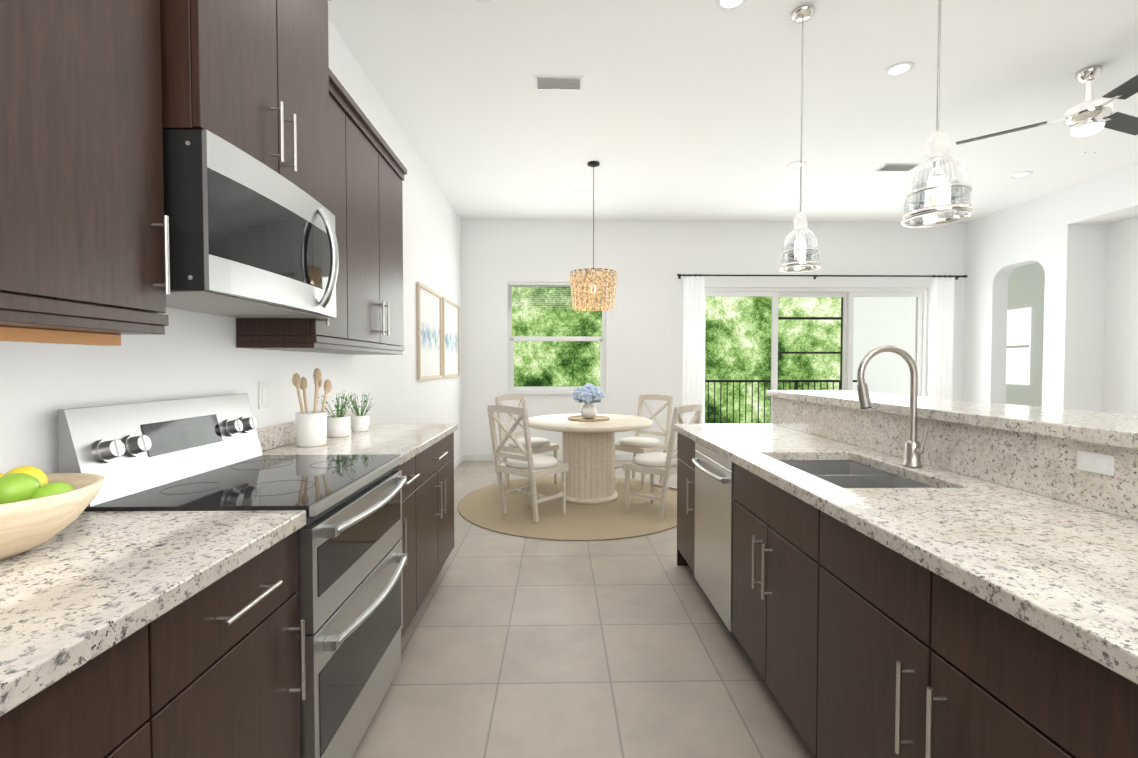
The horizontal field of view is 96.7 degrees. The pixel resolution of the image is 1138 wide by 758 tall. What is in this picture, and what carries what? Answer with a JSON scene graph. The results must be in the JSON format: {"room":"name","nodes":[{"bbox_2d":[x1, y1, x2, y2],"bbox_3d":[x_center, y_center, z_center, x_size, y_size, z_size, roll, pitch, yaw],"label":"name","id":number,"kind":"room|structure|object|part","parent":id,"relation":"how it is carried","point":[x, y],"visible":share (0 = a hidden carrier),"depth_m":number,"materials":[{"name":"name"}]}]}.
{"room":"kitchen","nodes":[
{"label":"kitchen","id":0,"kind":"room"},
{"bbox_2d":[0,19,461,474],"bbox_3d":[-1.453,-0.401,2.253,0.200,3.260,9.600,0,1,-1],"label":"wall","id":1,"kind":"structure","parent":0,"point":[190,354],"depth_m":2.25,"materials":[{"name":"white paint"}]},
{"bbox_2d":[0,0,169,319],"bbox_3d":[-1.165,-0.837,1.015,0.318,1.364,0.476,0,1,-1],"label":"upper cabinet","id":2,"kind":"object","parent":1,"relation":"attached to","point":[84,243],"depth_m":1.05,"materials":[{"name":"brown wood"}]},
{"bbox_2d":[160,0,329,210],"bbox_3d":[-1.125,-1.110,1.647,0.425,0.922,0.745,0,1,-1],"label":"upper cabinet","id":3,"kind":"object","parent":1,"relation":"attached to","point":[250,77],"visible":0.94,"depth_m":1.54,"materials":[{"name":"brown wood"}]},
{"bbox_2d":[162,129,338,317],"bbox_3d":[-1.091,-0.440,1.663,0.493,0.411,0.746,0,1,-1],"label":"microwave","id":4,"kind":"object","parent":3,"relation":"attached to","point":[250,236],"visible":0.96,"depth_m":1.44,"materials":[{"name":"silver metal"}]},
{"bbox_2d":[258,381,269,408],"bbox_3d":[-1.347,0.069,2.237,0.007,0.120,0.080,0,1,-1],"label":"electrical outlet plate","id":5,"kind":"object","parent":1,"relation":"attached to","point":[263,394],"visible":1,"depth_m":2.23,"materials":[{"name":"white plastic"}]},
{"bbox_2d":[236,68,406,354],"bbox_3d":[-1.181,-0.726,2.623,0.355,1.170,1.177,0,1,-1],"label":"upper cabinet","id":6,"kind":"object","parent":1,"relation":"attached to","point":[368,170],"visible":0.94,"depth_m":2.49,"materials":[{"name":"brown wood"}]},
{"bbox_2d":[416,282,441,379],"bbox_3d":[-1.399,-0.452,5.105,0.030,0.900,0.900,0,1,-1],"label":"picture frame","id":7,"kind":"object","parent":1,"relation":"attached to","point":[429,328],"visible":1,"depth_m":5.04,"materials":[{"name":"white paper"}]},
{"bbox_2d":[442,297,459,377],"bbox_3d":[-1.420,-0.477,6.104,0.030,0.900,0.900,0,1,-1],"label":"picture frame","id":8,"kind":"object","parent":1,"relation":"attached to","point":[450,339],"visible":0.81,"depth_m":6.07,"materials":[{"name":"white paper"}]},
{"bbox_2d":[454,454,463,468],"bbox_3d":[-1.406,1.113,5.092,0.012,0.089,3.599,0,1,-1],"label":"baseboard","id":9,"kind":"structure","parent":1,"relation":"attached to","point":[461,458],"depth_m":6.62,"materials":[{"name":"white wood"}]},
{"bbox_2d":[352,460,814,757],"bbox_3d":[3.240,1.238,4.297,9.670,0.120,13.400,0,1,-1],"label":"floor","id":10,"kind":"structure","parent":0,"point":[513,646],"depth_m":2.19,"materials":[{"name":"tile"}]},
{"bbox_2d":[0,614,167,757],"bbox_3d":[-0.999,0.834,0.531,0.628,0.874,0.615,0,1,-1],"label":"base cabinet","id":11,"kind":"object","parent":10,"relation":"on","point":[115,704],"depth_m":0.75,"materials":[{"name":"brown wood"}]},
{"bbox_2d":[0,473,305,716],"bbox_3d":[-0.970,0.345,-0.211,0.653,0.139,3.017,0,1,-1],"label":"countertop","id":12,"kind":"structure","parent":11,"relation":"on","point":[82,589],"depth_m":0.90,"materials":[{"name":"stone"}]},
{"bbox_2d":[0,466,104,559],"bbox_3d":[-1.125,0.259,0.976,0.340,0.172,0.340,0,1,-1],"label":"fruit bowl","id":13,"kind":"object","parent":12,"relation":"on","point":[38,506],"visible":1,"depth_m":0.96,"materials":[{"name":"brown wood"}]},
{"bbox_2d":[58,393,406,757],"bbox_3d":[-0.958,0.655,1.690,0.705,1.175,0.762,0,1,-1],"label":"range","id":14,"kind":"object","parent":10,"relation":"on","point":[198,454],"visible":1,"depth_m":1.53,"materials":[{"name":"silver metal"}]},
{"bbox_2d":[164,531,305,757],"bbox_3d":[-1.011,0.820,1.074,0.628,0.874,0.472,0,1,-1],"label":"base cabinet","id":15,"kind":"object","parent":10,"relation":"on","point":[210,671],"depth_m":1.07,"materials":[{"name":"brown wood"}]},
{"bbox_2d":[396,432,453,637],"bbox_3d":[-1.026,0.781,2.673,0.665,0.874,1.195,0,1,-1],"label":"base cabinet","id":16,"kind":"object","parent":10,"relation":"on","point":[427,538],"visible":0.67,"depth_m":2.57,"materials":[{"name":"brown wood"}]},
{"bbox_2d":[257,409,457,465],"bbox_3d":[-1.033,0.273,2.666,0.653,0.139,1.207,0,1,-1],"label":"countertop","id":17,"kind":"structure","parent":16,"relation":"on","point":[408,441],"depth_m":2.40,"materials":[{"name":"stone"}]},
{"bbox_2d":[292,368,331,446],"bbox_3d":[-1.208,0.128,2.373,0.148,0.363,0.134,0,1,-1],"label":"utensil crock","id":18,"kind":"object","parent":17,"relation":"on","point":[310,428],"visible":1,"depth_m":2.33,"materials":[{"name":"white ceramic"}]},
{"bbox_2d":[318,390,356,437],"bbox_3d":[-1.226,0.181,2.673,0.214,0.243,0.194,0,1,-1],"label":"herb pot","id":19,"kind":"object","parent":17,"relation":"on","point":[338,424],"visible":0.92,"depth_m":2.64,"materials":[{"name":"white ceramic"}]},
{"bbox_2d":[346,392,374,431],"bbox_3d":[-1.195,0.186,2.889,0.199,0.222,0.189,0,1,-1],"label":"herb pot","id":20,"kind":"object","parent":17,"relation":"on","point":[359,422],"visible":0.94,"depth_m":2.87,"materials":[{"name":"white ceramic"}]},
{"bbox_2d":[458,475,676,540],"bbox_3d":[0.073,1.159,4.827,2.220,0.011,2.220,0,1,-1],"label":"rug","id":21,"kind":"object","parent":10,"relation":"on","point":[481,507],"visible":0.71,"depth_m":4.35,"materials":[{"name":"fabric"}]},
{"bbox_2d":[495,395,558,490],"bbox_3d":[-0.465,0.658,5.462,0.550,0.956,0.460,1,2,39],"label":"chair","id":22,"kind":"object","parent":21,"relation":"on","point":[540,445],"visible":0.65,"depth_m":5.40,"materials":[{"name":"white wood"}]},
{"bbox_2d":[487,405,567,522],"bbox_3d":[-0.358,0.687,4.301,0.460,0.956,0.550,1,2,41],"label":"chair","id":23,"kind":"object","parent":21,"relation":"on","point":[529,465],"visible":1,"depth_m":4.18,"materials":[{"name":"white wood"}]},
{"bbox_2d":[528,414,652,503],"bbox_3d":[0.190,0.772,4.939,1.240,0.755,1.240,0,1,-1],"label":"dining table","id":24,"kind":"object","parent":21,"relation":"on","point":[588,453],"visible":0.83,"depth_m":4.71,"materials":[{"name":"wood"}]},
{"bbox_2d":[567,383,609,421],"bbox_3d":[0.190,0.216,4.926,0.410,0.356,0.410,0,1,-1],"label":"centerpiece","id":25,"kind":"object","parent":24,"relation":"on","point":[588,392],"visible":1,"depth_m":4.86,"materials":[{"name":"blue plant"}]},
{"bbox_2d":[615,394,672,489],"bbox_3d":[0.802,0.657,5.512,0.550,0.956,0.460,-1,2,-43],"label":"chair","id":26,"kind":"object","parent":21,"relation":"on","point":[636,444],"visible":0.81,"depth_m":5.47,"materials":[{"name":"white wood"}]},
{"bbox_2d":[623,404,702,519],"bbox_3d":[0.826,0.685,4.389,0.550,0.956,0.460,1,2,41],"label":"chair","id":27,"kind":"object","parent":21,"relation":"on","point":[652,464],"visible":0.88,"depth_m":4.23,"materials":[{"name":"white wood"}]},
{"bbox_2d":[677,432,695,572],"bbox_3d":[1.002,0.771,3.058,0.675,0.874,0.437,0,1,-1],"label":"base cabinet","id":28,"kind":"object","parent":10,"relation":"on","point":[686,507],"depth_m":3.04,"materials":[{"name":"brown wood"}]},
{"bbox_3d":[1.017,0.766,3.267,0.636,0.873,0.019,0,1,-1],"label":"kitchen island end panel","id":29,"kind":"part","parent":28,"relation":"part of","materials":[{"name":"brown wood"}]},
{"bbox_2d":[692,442,733,631],"bbox_3d":[1.003,0.785,2.536,0.690,0.872,0.600,0,1,-1],"label":"dishwasher","id":30,"kind":"object","parent":10,"relation":"on","point":[713,561],"visible":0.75,"depth_m":2.45,"materials":[{"name":"silver metal"}]},
{"bbox_2d":[732,519,811,745],"bbox_3d":[1.046,0.938,1.872,0.638,0.599,0.733,0,1,-1],"label":"base cabinet","id":31,"kind":"object","parent":10,"relation":"on","point":[772,574],"depth_m":1.76,"materials":[{"name":"brown wood"}]},
{"bbox_2d":[705,380,856,423],"bbox_3d":[2.745,0.545,8.421,4.360,1.059,0.040,0,1,-1],"label":"railing","id":32,"kind":"object","parent":10,"relation":"on","point":[783,381],"visible":0.17,"depth_m":8.41,"materials":[{"name":"black metal"}]},
{"bbox_2d":[778,297,842,389],"bbox_3d":[2.781,-0.479,8.567,4.240,3.099,0.040,0,1,-1],"label":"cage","id":33,"kind":"object","parent":10,"relation":"on","point":[812,318],"visible":0.27,"depth_m":8.58,"materials":[{"name":"brown metal"}]},
{"bbox_2d":[853,297,915,395],"bbox_3d":[5.067,-0.467,8.076,0.150,3.099,1.740,0,1,-1],"label":"window pane","id":34,"kind":"object","parent":10,"relation":"on","point":[880,321],"visible":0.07,"depth_m":8.01,"materials":[{"name":"white glass"}]},
{"bbox_2d":[808,506,1137,757],"bbox_3d":[1.064,0.821,1.055,0.638,0.874,0.895,0,1,-1],"label":"base cabinet","id":35,"kind":"object","parent":10,"relation":"on","point":[854,643],"depth_m":1.03,"materials":[{"name":"brown wood"}]},
{"bbox_2d":[673,424,1137,683],"bbox_3d":[1.057,0.370,0.801,0.664,0.039,4.950,0,1,-1],"label":"countertop","id":36,"kind":"structure","parent":35,"relation":"on","point":[1064,572],"depth_m":1.13,"materials":[{"name":"stone"}]},
{"bbox_2d":[781,460,932,487],"bbox_3d":[1.027,0.471,1.871,0.444,0.214,0.669,0,1,-1],"label":"sink basin","id":37,"kind":"object","parent":36,"relation":"in","point":[847,474],"visible":0.06,"depth_m":1.91,"materials":[{"name":"silver metal"}]},
{"bbox_2d":[856,345,928,467],"bbox_3d":[1.181,0.099,1.853,0.243,0.447,0.087,0,1,-1],"label":"faucet","id":38,"kind":"object","parent":36,"relation":"on","point":[914,448],"visible":1,"depth_m":1.85,"materials":[{"name":"silver metal"}]},
{"bbox_3d":[1.460,0.720,0.814,0.140,1.088,4.940,0,1,-1],"label":"support","id":39,"kind":"object","parent":10,"relation":"on","visible":0},
{"bbox_2d":[767,390,1137,448],"bbox_3d":[1.595,0.155,0.817,0.510,0.040,4.970,0,1,-1],"label":"bar","id":40,"kind":"object","parent":39,"relation":"on","point":[1112,429],"visible":1,"depth_m":1.67,"materials":[{"name":"stone"}]},
{"bbox_2d":[772,397,1137,520],"bbox_3d":[1.378,0.263,0.800,0.021,0.173,4.940,0,1,-1],"label":"backsplash","id":41,"kind":"structure","parent":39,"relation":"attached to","point":[1046,466],"depth_m":1.60,"materials":[{"name":"beige stone"}]},
{"bbox_2d":[1077,450,1114,475],"bbox_3d":[1.353,0.216,1.301,0.006,0.050,0.085,0,1,-1],"label":"outlet","id":42,"kind":"object","parent":41,"relation":"attached to","point":[1096,462],"visible":1,"depth_m":1.30,"materials":[{"name":"white plastic"}]},
{"bbox_2d":[461,220,965,453],"bbox_3d":[2.104,-0.520,7.030,7.120,3.260,0.200,0,1,-1],"label":"wall","id":43,"kind":"structure","parent":0,"point":[648,261],"depth_m":6.90,"materials":[{"name":"white paint"}]},
{"bbox_2d":[464,453,637,460],"bbox_3d":[0.143,1.067,6.920,3.129,0.089,0.012,0,1,-1],"label":"baseboard","id":44,"kind":"structure","parent":43,"relation":"attached to","point":[472,457],"depth_m":6.89,"materials":[{"name":"white wood"}]},
{"bbox_2d":[505,285,608,393],"bbox_3d":[-0.164,-0.558,6.927,1.418,1.518,0.165,0,1,-1],"label":"window","id":45,"kind":"structure","parent":43,"relation":"in","point":[512,339],"depth_m":6.94,"materials":[{"name":"white"}]},
{"bbox_2d":[508,282,601,306],"bbox_3d":[-0.164,-1.134,6.899,1.318,0.358,0.043,0,1,-1],"label":"window blind","id":46,"kind":"object","parent":45,"relation":"attached to","point":[538,283],"visible":0.73,"depth_m":6.88,"materials":[{"name":"white plastic"}]},
{"bbox_2d":[703,287,926,423],"bbox_3d":[3.364,-0.076,7.068,3.198,2.368,0.140,0,1,-1],"label":"door frame","id":47,"kind":"structure","parent":43,"relation":"attached to","point":[848,295],"depth_m":7.02,"materials":[{"name":"white"}]},
{"bbox_2d":[677,274,967,279],"bbox_3d":[3.433,-1.397,6.877,3.950,0.060,0.118,0,1,-1],"label":"curtain rod","id":48,"kind":"object","parent":43,"relation":"attached to","point":[815,276],"visible":1,"depth_m":6.84,"materials":[{"name":"black metal"}]},
{"bbox_2d":[683,277,703,423],"bbox_3d":[1.678,-0.139,6.832,0.283,2.468,0.059,0,1,-1],"label":"curtain","id":49,"kind":"object","parent":48,"relation":"hanging from","point":[693,337],"visible":0.62,"depth_m":6.82,"materials":[{"name":"white fabric"}]},
{"bbox_2d":[930,277,954,398],"bbox_3d":[5.087,-0.141,6.906,0.303,2.468,0.059,0,1,-1],"label":"curtain","id":50,"kind":"object","parent":48,"relation":"hanging from","point":[942,340],"visible":0.62,"depth_m":6.89,"materials":[{"name":"white fabric"}]},
{"bbox_2d":[327,0,1137,222],"bbox_3d":[3.240,-2.141,4.213,9.670,0.120,13.400,0,1,-1],"label":"ceiling","id":51,"kind":"structure","parent":0,"point":[681,110],"depth_m":3.74,"materials":[{"name":"white paint"}]},
{"bbox_2d":[474,0,491,2],"bbox_3d":[-0.462,-2.038,2.654,0.176,0.006,0.176,0,1,-1],"label":"recessed light","id":52,"kind":"object","parent":51,"relation":"in","point":[483,1],"visible":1,"depth_m":2.72,"materials":[{"name":"white"}]},
{"bbox_2d":[534,76,583,89],"bbox_3d":[-0.071,-2.056,3.523,0.340,0.013,0.160,0,1,-1],"label":"ceiling vent","id":53,"kind":"object","parent":51,"relation":"in","point":[558,82],"visible":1,"depth_m":3.51,"materials":[{"name":"white metal"}]},
{"bbox_2d":[570,161,616,310],"bbox_3d":[0.239,-1.393,4.937,0.462,1.409,0.462,0,1,-1],"label":"dining pendant light","id":54,"kind":"object","parent":51,"relation":"hanging from","point":[589,289],"visible":1,"depth_m":4.79,"materials":[{"name":"beige wicker"}]},
{"bbox_2d":[715,0,747,11],"bbox_3d":[0.877,-2.040,2.723,0.176,0.006,0.176,0,1,-1],"label":"recessed light","id":55,"kind":"object","parent":51,"relation":"in","point":[727,5],"visible":1,"depth_m":2.76,"materials":[{"name":"white"}]},
{"bbox_2d":[787,161,805,168],"bbox_3d":[2.229,-2.096,4.952,0.176,0.006,0.176,0,1,-1],"label":"recessed light","id":56,"kind":"object","parent":51,"relation":"in","point":[794,165],"visible":0.92,"depth_m":4.94,"materials":[{"name":"white plastic"}]},
{"bbox_2d":[780,5,820,271],"bbox_3d":[1.305,-1.334,2.840,0.212,1.423,0.212,0,1,-1],"label":"pendant light","id":57,"kind":"object","parent":51,"relation":"hanging from","point":[802,14],"visible":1,"depth_m":2.82,"materials":[{"name":"clear glass"}]},
{"bbox_2d":[874,163,918,170],"bbox_3d":[3.258,-2.094,5.015,0.360,0.013,0.180,0,1,-1],"label":"ceiling vent","id":58,"kind":"object","parent":51,"relation":"in","point":[895,167],"visible":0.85,"depth_m":5.00,"materials":[{"name":"white metal"}]},
{"bbox_2d":[884,61,914,76],"bbox_3d":[2.193,-2.056,3.362,0.176,0.006,0.176,0,1,-1],"label":"recessed light","id":59,"kind":"object","parent":51,"relation":"in","point":[899,69],"visible":1,"depth_m":3.36,"materials":[{"name":"white plastic"}]},
{"bbox_2d":[901,0,972,226],"bbox_3d":[1.327,-1.298,1.811,0.212,1.443,0.212,0,1,-1],"label":"pendant light","id":60,"kind":"object","parent":51,"relation":"hanging from","point":[938,156],"visible":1,"depth_m":1.80,"materials":[{"name":"clear glass"}]},
{"bbox_2d":[1010,171,1032,177],"bbox_3d":[4.654,-2.102,5.205,0.176,0.006,0.176,0,1,-1],"label":"recessed light","id":61,"kind":"object","parent":51,"relation":"in","point":[1021,174],"visible":1,"depth_m":5.20,"materials":[{"name":"white"}]},
{"bbox_2d":[956,65,1137,152],"bbox_3d":[3.537,-1.781,3.296,1.246,0.551,1.212,0,1,-1],"label":"ceiling fan","id":62,"kind":"object","parent":51,"relation":"hanging from","point":[1089,116],"visible":1,"depth_m":3.36,"materials":[{"name":"silver metal"}]},
{"bbox_2d":[1005,262,1044,406],"bbox_3d":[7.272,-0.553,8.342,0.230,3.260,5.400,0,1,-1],"label":"arched doorway","id":63,"kind":"structure","parent":0,"point":[1025,332],"depth_m":7.96,"materials":[{"name":"white paint"}]},
{"bbox_2d":[963,163,1137,414],"bbox_3d":[5.891,-0.405,2.413,0.650,3.260,9.200,0,1,-1],"label":"wall","id":64,"kind":"structure","parent":0,"point":[1078,242],"depth_m":5.62,"materials":[{"name":"white paint"}]},
{"label":"outside","id":65,"kind":"structure","parent":0,"visible":0},
{"bbox_2d":[512,287,840,423],"bbox_3d":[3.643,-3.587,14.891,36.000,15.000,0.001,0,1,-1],"label":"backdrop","id":66,"kind":"structure","parent":65,"point":[738,338],"depth_m":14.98,"materials":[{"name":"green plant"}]}
]}

